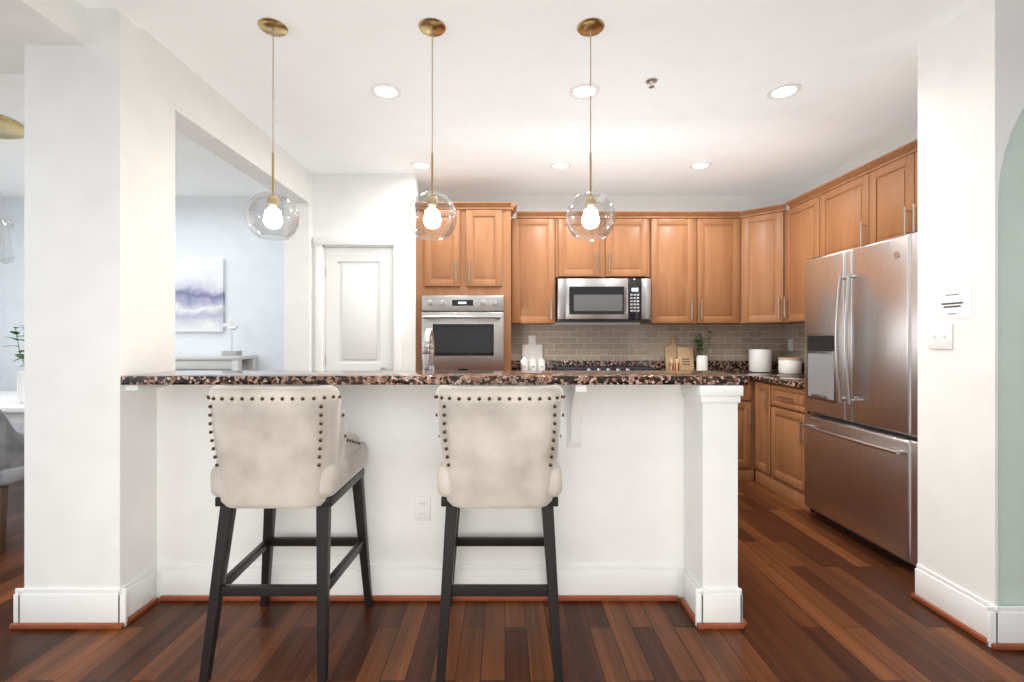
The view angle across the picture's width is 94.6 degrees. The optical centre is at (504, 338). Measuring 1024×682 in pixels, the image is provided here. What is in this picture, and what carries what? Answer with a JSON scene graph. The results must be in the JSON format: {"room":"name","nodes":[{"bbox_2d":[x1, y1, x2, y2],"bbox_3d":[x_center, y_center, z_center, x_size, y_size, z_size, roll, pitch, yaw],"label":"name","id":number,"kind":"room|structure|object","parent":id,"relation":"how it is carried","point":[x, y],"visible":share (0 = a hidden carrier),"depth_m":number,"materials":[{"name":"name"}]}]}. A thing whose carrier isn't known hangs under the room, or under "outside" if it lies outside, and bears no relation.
{"room":"kitchen","nodes":[
{"label":"kitchen","id":0,"kind":"room"},
{"bbox_2d":[0,195,1,390],"bbox_3d":[-5.050,-0.095,0.910,0.100,2.650,7.820,0,0,0],"label":"wall","id":1,"kind":"structure","parent":0,"point":[0,298],"depth_m":4.68,"materials":[{"name":"white paint"}]},
{"bbox_2d":[284,203,311,370],"bbox_3d":[-1.762,0.040,4.350,0.215,2.380,0.700,0,0,0],"label":"wall","id":2,"kind":"structure","parent":0,"point":[298,301],"depth_m":4.00,"materials":[{"name":"white paint"}]},
{"bbox_2d":[312,173,417,370],"bbox_3d":[-1.212,-0.095,4.380,0.886,2.650,0.640,0,0,0],"label":"wall","id":3,"kind":"structure","parent":0,"point":[360,204],"depth_m":4.06,"materials":[{"name":"white paint"}]},
{"bbox_2d":[314,236,401,370],"bbox_3d":[-1.258,0.177,4.070,0.754,2.105,0.080,0,0,0],"label":"door frame","id":4,"kind":"structure","parent":3,"relation":"attached to","point":[321,243],"depth_m":4.04,"materials":[{"name":"white wood"}]},
{"bbox_2d":[325,248,392,370],"bbox_3d":[-1.260,0.216,4.056,0.584,2.003,0.112,0,0,0],"label":"pantry door","id":5,"kind":"structure","parent":3,"relation":"in","point":[358,309],"depth_m":4.07,"materials":[{"name":"white wood"}]},
{"bbox_2d":[2,196,783,432],"bbox_3d":[-1.050,-0.095,4.760,7.900,2.650,0.120,0,0,0],"label":"wall","id":6,"kind":"structure","parent":0,"point":[211,227],"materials":[{"name":"white paint"}]},
{"bbox_2d":[175,259,224,331],"bbox_3d":[-3.123,-0.430,4.682,0.674,0.720,0.032,0,0,0],"label":"picture","id":7,"kind":"object","parent":6,"relation":"attached to","point":[199,295],"visible":0.64,"depth_m":4.67},
{"bbox_2d":[511,211,558,324],"bbox_3d":[0.261,-0.652,4.523,0.407,1.024,0.350,0,0,0],"label":"upper cabinet","id":8,"kind":"object","parent":6,"relation":"attached to","point":[534,234],"depth_m":4.35,"materials":[{"name":"brown wood"}]},
{"bbox_2d":[559,211,650,278],"bbox_3d":[0.903,-0.867,4.523,0.868,0.595,0.350,0,0,0],"label":"upper cabinet","id":9,"kind":"object","parent":6,"relation":"attached to","point":[625,253],"depth_m":4.35,"materials":[{"name":"brown wood"}]},
{"bbox_2d":[555,279,650,322],"bbox_3d":[0.902,-0.352,4.468,0.847,0.388,0.455,0,0,0],"label":"microwave","id":10,"kind":"object","parent":9,"relation":"attached to","point":[602,300],"visible":1,"depth_m":4.28,"materials":[{"name":"silver metal"}]},
{"bbox_2d":[511,360,777,371],"bbox_3d":[1.417,0.265,4.686,2.722,0.099,0.022,0,0,0],"label":"backsplash","id":11,"kind":"structure","parent":6,"relation":"attached to","point":[713,365],"depth_m":4.68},
{"bbox_2d":[511,325,782,359],"bbox_3d":[1.418,0.038,4.695,2.724,0.352,0.008,0,0,0],"label":"tile backsplash","id":12,"kind":"structure","parent":6,"relation":"attached to","point":[618,342],"depth_m":4.69,"materials":[{"name":"grey tile"}]},
{"bbox_2d":[529,335,535,343],"bbox_3d":[0.270,0.025,4.686,0.072,0.116,0.010,0,0,0],"label":"outlet","id":13,"kind":"object","parent":12,"relation":"attached to","point":[532,339],"visible":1,"depth_m":4.68,"materials":[{"name":"white plastic"}]},
{"bbox_2d":[640,211,750,324],"bbox_3d":[1.785,-0.652,4.496,0.888,1.024,0.404,0,0,0],"label":"upper cabinet","id":14,"kind":"object","parent":6,"relation":"attached to","point":[712,267],"depth_m":4.35,"materials":[{"name":"brown wood"}]},
{"bbox_2d":[735,203,803,324],"bbox_3d":[2.442,-0.652,4.394,0.672,1.024,0.608,0,0,0],"label":"upper cabinet","id":15,"kind":"object","parent":6,"relation":"attached to","point":[760,233],"depth_m":4.23,"materials":[{"name":"brown wood"}]},
{"bbox_2d":[422,328,434,370],"bbox_3d":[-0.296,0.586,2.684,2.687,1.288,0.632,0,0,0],"label":"faucet","id":16,"kind":"object","parent":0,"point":[428,348],"visible":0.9,"depth_m":2.46,"materials":[{"name":"silver metal"}]},
{"bbox_2d":[157,385,742,597],"bbox_3d":[-0.319,0.715,2.189,2.671,1.030,0.352,0,0,0],"label":"wall","id":17,"kind":"structure","parent":0,"point":[649,474],"depth_m":2.25,"materials":[{"name":"white paint"}]},
{"bbox_2d":[9,614,132,628],"bbox_3d":[-1.859,1.219,2.008,0.479,0.022,0.025,0,0,0],"label":"trim","id":18,"kind":"structure","parent":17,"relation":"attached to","point":[13,625],"depth_m":2.00,"materials":[{"name":"brown wood"}]},
{"bbox_2d":[13,580,136,626],"bbox_3d":[-1.859,1.150,2.023,0.479,0.160,0.015,0,0,0],"label":"baseboard","id":19,"kind":"structure","parent":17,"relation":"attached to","point":[30,605],"depth_m":2.01,"materials":[{"name":"white wood"}]},
{"bbox_2d":[145,595,688,608],"bbox_3d":[-0.403,1.219,2.218,2.473,0.022,0.025,0,0,0],"label":"trim","id":20,"kind":"structure","parent":17,"relation":"attached to","point":[164,597],"depth_m":2.21,"materials":[{"name":"brown wood"}]},
{"bbox_2d":[149,564,684,600],"bbox_3d":[-0.410,1.150,2.232,2.460,0.160,0.025,0,0,0],"label":"baseboard","id":21,"kind":"structure","parent":17,"relation":"attached to","point":[177,579],"depth_m":2.23,"materials":[{"name":"white wood"}]},
{"bbox_2d":[415,496,429,520],"bbox_3d":[-0.390,0.805,2.240,0.072,0.116,0.010,0,0,0],"label":"outlet","id":22,"kind":"object","parent":17,"relation":"attached to","point":[422,508],"visible":1,"depth_m":2.24,"materials":[{"name":"white plastic"}]},
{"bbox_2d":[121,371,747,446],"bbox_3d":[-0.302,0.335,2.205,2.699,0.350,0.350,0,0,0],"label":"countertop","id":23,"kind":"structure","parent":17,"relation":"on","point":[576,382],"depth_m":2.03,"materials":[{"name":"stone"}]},
{"bbox_2d":[701,587,742,622],"bbox_3d":[1.007,1.150,2.190,0.015,0.160,0.350,0,0,0],"label":"baseboard","id":24,"kind":"structure","parent":17,"relation":"attached to","point":[727,601],"depth_m":2.01,"materials":[{"name":"white wood"}]},
{"bbox_2d":[729,618,746,628],"bbox_3d":[1.021,1.219,2.181,0.025,0.022,0.369,0,0,0],"label":"trim","id":25,"kind":"structure","parent":17,"relation":"attached to","point":[743,625],"depth_m":2.00,"materials":[{"name":"brown wood"}]},
{"bbox_2d":[0,0,978,195],"bbox_3d":[-0.200,-1.461,0.910,9.800,0.118,8.020,0,0,0],"label":"ceiling","id":26,"kind":"structure","parent":0,"point":[511,116],"depth_m":2.67,"materials":[{"name":"white paint"}]},
{"bbox_2d":[0,115,23,263],"bbox_3d":[-3.447,-0.870,3.042,0.525,1.100,0.535,0,0,0],"label":"dining pendant light","id":27,"kind":"object","parent":26,"relation":"hanging from","point":[10,128],"visible":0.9,"depth_m":3.11,"materials":[{"name":"gold metal"}]},
{"bbox_2d":[0,0,85,73],"bbox_3d":[-3.400,-1.340,-0.375,3.200,0.160,5.250,0,0,0],"label":"beam","id":28,"kind":"structure","parent":26,"relation":"attached to","point":[41,22],"depth_m":1.95,"materials":[{"name":"white paint"}]},
{"bbox_2d":[175,56,311,203],"bbox_3d":[-1.762,-1.285,3.535,0.215,0.270,2.330,0,0,0],"label":"soffit","id":29,"kind":"structure","parent":26,"relation":"attached to","point":[208,117],"depth_m":2.90,"materials":[{"name":"white paint"}]},
{"bbox_2d":[245,18,299,240],"bbox_3d":[-1.043,-0.937,2.125,0.224,0.966,0.224,0,0,0],"label":"pendant light","id":30,"kind":"object","parent":26,"relation":"hanging from","point":[272,219],"visible":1,"depth_m":2.12,"materials":[{"name":"clear glass"}]},
{"bbox_2d":[370,83,401,99],"bbox_3d":[-0.683,-1.416,2.710,0.176,0.008,0.176,0,0,0],"label":"recessed light","id":31,"kind":"object","parent":26,"relation":"in","point":[386,91],"visible":1,"depth_m":2.71,"materials":[{"name":"white plastic"}]},
{"bbox_2d":[411,161,430,169],"bbox_3d":[-0.683,-1.416,3.870,0.176,0.008,0.176,0,0,0],"label":"recessed light","id":32,"kind":"object","parent":26,"relation":"in","point":[420,165],"visible":0.94,"depth_m":3.87,"materials":[{"name":"white plastic"}]},
{"bbox_2d":[407,18,456,240],"bbox_3d":[-0.327,-0.937,2.125,0.224,0.966,0.224,0,0,0],"label":"pendant light","id":33,"kind":"object","parent":26,"relation":"hanging from","point":[432,27],"visible":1,"depth_m":2.11,"materials":[{"name":"clear glass"}]},
{"bbox_2d":[550,161,570,169],"bbox_3d":[0.455,-1.416,3.870,0.176,0.008,0.176,0,0,0],"label":"recessed light","id":34,"kind":"object","parent":26,"relation":"in","point":[561,165],"visible":1,"depth_m":3.87,"materials":[{"name":"white plastic"}]},
{"bbox_2d":[569,83,599,99],"bbox_3d":[0.455,-1.416,2.710,0.176,0.008,0.176,0,0,0],"label":"recessed light","id":35,"kind":"object","parent":26,"relation":"in","point":[580,91],"visible":0.94,"depth_m":2.71,"materials":[{"name":"white plastic"}]},
{"bbox_2d":[566,18,615,240],"bbox_3d":[0.385,-0.937,2.125,0.224,0.966,0.224,0,0,0],"label":"pendant light","id":36,"kind":"object","parent":26,"relation":"hanging from","point":[589,27],"visible":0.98,"depth_m":2.11,"materials":[{"name":"clear glass"}]},
{"bbox_2d":[646,78,656,88],"bbox_3d":[0.807,-1.402,2.600,0.060,0.034,0.058,0,0,0],"label":"sprinkler","id":37,"kind":"object","parent":26,"relation":"attached to","point":[651,81],"visible":1,"depth_m":2.59,"materials":[{"name":"silver metal"}]},
{"bbox_2d":[689,161,711,169],"bbox_3d":[1.600,-1.416,3.870,0.176,0.008,0.176,0,0,0],"label":"recessed light","id":38,"kind":"object","parent":26,"relation":"in","point":[700,165],"visible":1,"depth_m":3.87,"materials":[{"name":"white plastic"}]},
{"bbox_2d":[766,83,801,99],"bbox_3d":[1.600,-1.416,2.710,0.176,0.008,0.176,0,0,0],"label":"recessed light","id":39,"kind":"object","parent":26,"relation":"in","point":[784,91],"visible":1,"depth_m":2.71,"materials":[{"name":"white plastic"}]},
{"bbox_2d":[0,478,1023,681],"bbox_3d":[-0.200,1.270,0.910,9.800,0.080,8.020,0,0,0],"label":"floor","id":40,"kind":"structure","parent":0,"point":[824,600],"depth_m":1.95,"materials":[{"name":"brown wood"}]},
{"bbox_2d":[0,409,23,553],"bbox_3d":[-3.120,0.815,2.925,0.491,0.830,0.490,0,0,0],"label":"dining chair","id":41,"kind":"object","parent":40,"relation":"on","point":[11,455],"visible":0.56,"depth_m":2.75,"materials":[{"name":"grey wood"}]},
{"bbox_2d":[0,391,23,422],"bbox_3d":[-3.960,0.850,3.750,1.480,0.760,1.000,0,0,0],"label":"dining table","id":42,"kind":"object","parent":40,"relation":"on","point":[11,408],"depth_m":3.31,"materials":[{"name":"white wood"}]},
{"bbox_2d":[4,325,23,402],"bbox_3d":[-3.490,0.185,3.556,0.385,0.569,0.412,0,0,0],"label":"vase","id":43,"kind":"object","parent":42,"relation":"on","point":[20,386],"visible":0.21,"depth_m":3.42,"materials":[{"name":"white ceramic"}]},
{"bbox_2d":[24,8,174,597],"bbox_3d":[-1.859,-0.095,2.200,0.411,2.650,0.340,0,0,0],"label":"column","id":44,"kind":"structure","parent":40,"relation":"on","point":[99,214],"depth_m":2.03,"materials":[{"name":"white paint"}]},
{"bbox_2d":[175,355,256,370],"bbox_3d":[-3.205,0.695,4.525,1.490,1.070,0.330,0,0,0],"label":"console table","id":45,"kind":"object","parent":40,"relation":"on","point":[236,363],"visible":0.25,"depth_m":4.38,"materials":[{"name":"white wood"}]},
{"bbox_2d":[222,318,241,355],"bbox_3d":[-2.615,-0.021,4.500,0.170,0.360,0.100,0,0,0],"label":"bird sculpture","id":46,"kind":"object","parent":45,"relation":"on","point":[228,325],"visible":0.98,"depth_m":4.49,"materials":[{"name":"white ceramic"}]},
{"bbox_2d":[199,385,372,681],"bbox_3d":[-0.868,0.703,1.944,0.510,1.055,0.523,0,0,0],"label":"stool","id":47,"kind":"object","parent":40,"relation":"on","point":[274,448],"visible":1,"depth_m":1.72,"materials":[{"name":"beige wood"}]},
{"bbox_2d":[415,202,516,370],"bbox_3d":[-0.333,0.033,4.327,0.869,2.395,0.742,0,0,0],"label":"tall cabinet","id":48,"kind":"object","parent":40,"relation":"on","point":[463,291],"visible":0.67,"depth_m":4.05,"materials":[{"name":"brown wood"}]},
{"bbox_2d":[421,295,503,370],"bbox_3d":[-0.362,0.007,4.013,0.700,0.755,0.113,0,0,0],"label":"oven","id":49,"kind":"object","parent":48,"relation":"in","point":[468,330],"depth_m":4.02,"materials":[{"name":"silver metal"}]},
{"bbox_2d":[434,385,564,681],"bbox_3d":[-0.020,0.703,1.944,0.510,1.055,0.523,0,0,0],"label":"stool","id":50,"kind":"object","parent":40,"relation":"on","point":[499,447],"visible":1,"depth_m":1.72,"materials":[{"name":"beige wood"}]},
{"bbox_2d":[738,385,742,480],"bbox_3d":[1.907,0.793,4.382,0.426,0.874,0.630,0,0,0],"label":"base cabinet","id":51,"kind":"object","parent":40,"relation":"on","point":[740,405],"depth_m":4.07,"materials":[{"name":"brown wood"}]},
{"bbox_2d":[759,380,812,511],"bbox_3d":[2.463,0.793,3.717,0.630,0.874,0.745,0,0,0],"label":"base cabinet","id":52,"kind":"object","parent":40,"relation":"on","point":[772,411],"depth_m":3.66,"materials":[{"name":"brown wood"}]},
{"bbox_2d":[725,372,803,379],"bbox_3d":[1.417,0.335,4.371,2.722,0.038,0.653,0,0,0],"label":"countertop","id":53,"kind":"structure","parent":52,"relation":"on","point":[751,375],"depth_m":4.18,"materials":[{"name":"stone"}]},
{"bbox_2d":[521,357,527,370],"bbox_3d":[0.185,0.246,4.529,0.072,0.137,0.074,0,0,0],"label":"canister","id":54,"kind":"object","parent":53,"relation":"on","point":[524,363],"visible":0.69,"depth_m":4.50,"materials":[{"name":"white ceramic"}]},
{"bbox_2d":[522,344,541,370],"bbox_3d":[0.270,0.185,4.664,0.200,0.258,0.047,0,0,0],"label":"marble board","id":55,"kind":"object","parent":53,"relation":"on","point":[529,351],"visible":0.46,"depth_m":4.67,"materials":[{"name":"white stone"}]},
{"bbox_2d":[529,357,536,370],"bbox_3d":[0.268,0.246,4.529,0.072,0.137,0.074,0,0,0],"label":"canister","id":56,"kind":"object","parent":53,"relation":"on","point":[532,364],"visible":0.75,"depth_m":4.50,"materials":[{"name":"white ceramic"}]},
{"bbox_2d":[538,357,544,370],"bbox_3d":[0.351,0.246,4.529,0.072,0.137,0.074,0,0,0],"label":"canister","id":57,"kind":"object","parent":53,"relation":"on","point":[541,363],"visible":0.81,"depth_m":4.50,"materials":[{"name":"white ceramic"}]},
{"bbox_2d":[552,366,656,370],"bbox_3d":[0.912,0.288,4.370,0.905,0.053,0.500,0,0,0],"label":"cooktop","id":58,"kind":"object","parent":53,"relation":"in","point":[603,368],"visible":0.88,"depth_m":4.27,"materials":[{"name":"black metal"}]},
{"bbox_2d":[669,359,678,370],"bbox_3d":[1.613,0.253,4.500,0.095,0.124,0.040,0,0,0],"label":"mill","id":59,"kind":"object","parent":53,"relation":"on","point":[671,364],"visible":0.94,"depth_m":4.49,"materials":[{"name":"brown"}]},
{"bbox_2d":[665,336,693,370],"bbox_3d":[1.705,0.141,4.631,0.260,0.346,0.111,0,0,0],"label":"cutting boards","id":60,"kind":"object","parent":53,"relation":"on","point":[674,351],"visible":0.81,"depth_m":4.61,"materials":[{"name":"brown wood"}]},
{"bbox_2d":[692,331,711,370],"bbox_3d":[1.869,0.119,4.521,0.184,0.391,0.206,0,0,0],"label":"vase","id":61,"kind":"object","parent":53,"relation":"on","point":[702,362],"visible":0.94,"depth_m":4.49,"materials":[{"name":"white ceramic"}]},
{"bbox_2d":[749,349,771,371],"bbox_3d":[2.430,0.207,4.500,0.196,0.215,0.196,0,0,0],"label":"canister","id":62,"kind":"object","parent":53,"relation":"on","point":[760,360],"visible":1,"depth_m":4.42,"materials":[{"name":"white ceramic"}]},
{"bbox_2d":[778,357,801,373],"bbox_3d":[2.575,0.242,4.270,0.184,0.145,0.184,0,0,0],"label":"canister","id":63,"kind":"object","parent":53,"relation":"on","point":[789,365],"visible":1,"depth_m":4.20,"materials":[{"name":"white ceramic"}]},
{"bbox_2d":[801,231,917,568],"bbox_3d":[2.399,0.335,2.860,0.754,1.790,0.930,0,0,0],"label":"fridge","id":64,"kind":"object","parent":40,"relation":"on","point":[860,425],"visible":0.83,"depth_m":2.74,"materials":[{"name":"grey metal"}]},
{"bbox_2d":[784,128,917,324],"bbox_3d":[2.840,-0.095,3.312,0.120,2.650,2.775,0,0,0],"label":"wall","id":65,"kind":"structure","parent":0,"point":[882,150],"depth_m":3.75,"materials":[{"name":"white paint"}]},
{"bbox_2d":[783,324,803,361],"bbox_3d":[2.776,0.038,4.005,0.007,0.352,1.320,0,0,0],"label":"tile backsplash","id":66,"kind":"structure","parent":65,"relation":"attached to","point":[795,332],"depth_m":4.52,"materials":[{"name":"grey tile"}]},
{"bbox_2d":[788,339,792,350],"bbox_3d":[2.767,0.060,4.580,0.008,0.116,0.072,0,0,0],"label":"outlet","id":67,"kind":"object","parent":66,"relation":"attached to","point":[790,344],"visible":1,"depth_m":4.58,"materials":[{"name":"white plastic"}]},
{"bbox_2d":[784,271,803,322],"bbox_3d":[2.603,-0.355,3.869,0.350,0.429,0.436,0,0,0],"label":"upper cabinet","id":68,"kind":"object","parent":65,"relation":"attached to","point":[794,299],"depth_m":3.97,"materials":[{"name":"brown wood"}]},
{"bbox_2d":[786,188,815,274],"bbox_3d":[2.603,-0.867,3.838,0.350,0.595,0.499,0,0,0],"label":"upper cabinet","id":69,"kind":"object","parent":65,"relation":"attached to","point":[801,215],"depth_m":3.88,"materials":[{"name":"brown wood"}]},
{"bbox_2d":[816,167,859,256],"bbox_3d":[2.603,-0.867,3.371,0.350,0.595,0.555,0,0,0],"label":"upper cabinet","id":70,"kind":"object","parent":65,"relation":"attached to","point":[837,200],"depth_m":3.44,"materials":[{"name":"brown wood"}]},
{"bbox_2d":[860,139,917,246],"bbox_3d":[2.603,-0.867,2.802,0.350,0.595,0.816,0,0,0],"label":"upper cabinet","id":71,"kind":"object","parent":65,"relation":"attached to","point":[873,201],"depth_m":2.98,"materials":[{"name":"brown wood"}]},
{"bbox_2d":[918,0,1023,605],"bbox_3d":[3.283,-0.095,2.143,2.635,2.650,0.495,0,0,0],"label":"wall","id":72,"kind":"structure","parent":0,"point":[952,253],"depth_m":1.98,"materials":[{"name":"white paint"}]},
{"bbox_2d":[928,323,952,349],"bbox_3d":[1.958,-0.010,2.130,0.013,0.116,0.116,0,0,0],"label":"switch plate","id":73,"kind":"object","parent":72,"relation":"attached to","point":[940,336],"visible":1,"depth_m":2.12,"materials":[{"name":"white plastic"}]},
{"bbox_2d":[911,593,977,637],"bbox_3d":[1.941,1.219,2.070,0.019,0.022,0.360,0,0,0],"label":"trim","id":74,"kind":"structure","parent":72,"relation":"attached to","point":[961,625],"depth_m":2.07,"materials":[{"name":"brown wood"}]},
{"bbox_2d":[915,564,980,633],"bbox_3d":[1.948,1.150,2.085,0.034,0.160,0.330,0,0,0],"label":"baseboard","id":75,"kind":"structure","parent":72,"relation":"attached to","point":[954,600],"depth_m":2.08,"materials":[{"name":"white wood"}]},
{"bbox_2d":[932,286,974,319],"bbox_3d":[1.964,-0.155,2.075,0.002,0.134,0.200,0,0,0],"label":"paper sign","id":76,"kind":"object","parent":72,"relation":"attached to","point":[954,303],"visible":1,"depth_m":2.07,"materials":[{"name":"white paper"}]},
{"bbox_2d":[977,633,1023,649],"bbox_3d":[3.266,1.219,1.873,2.669,0.022,0.025,0,0,0],"label":"trim","id":77,"kind":"structure","parent":72,"relation":"attached to","point":[996,646],"depth_m":1.87,"materials":[{"name":"brown wood"}]},
{"bbox_2d":[977,596,1023,646],"bbox_3d":[3.266,1.150,1.888,2.669,0.160,0.015,0,0,0],"label":"baseboard","id":78,"kind":"structure","parent":72,"relation":"attached to","point":[990,622],"depth_m":1.88,"materials":[{"name":"white wood"}]}
]}

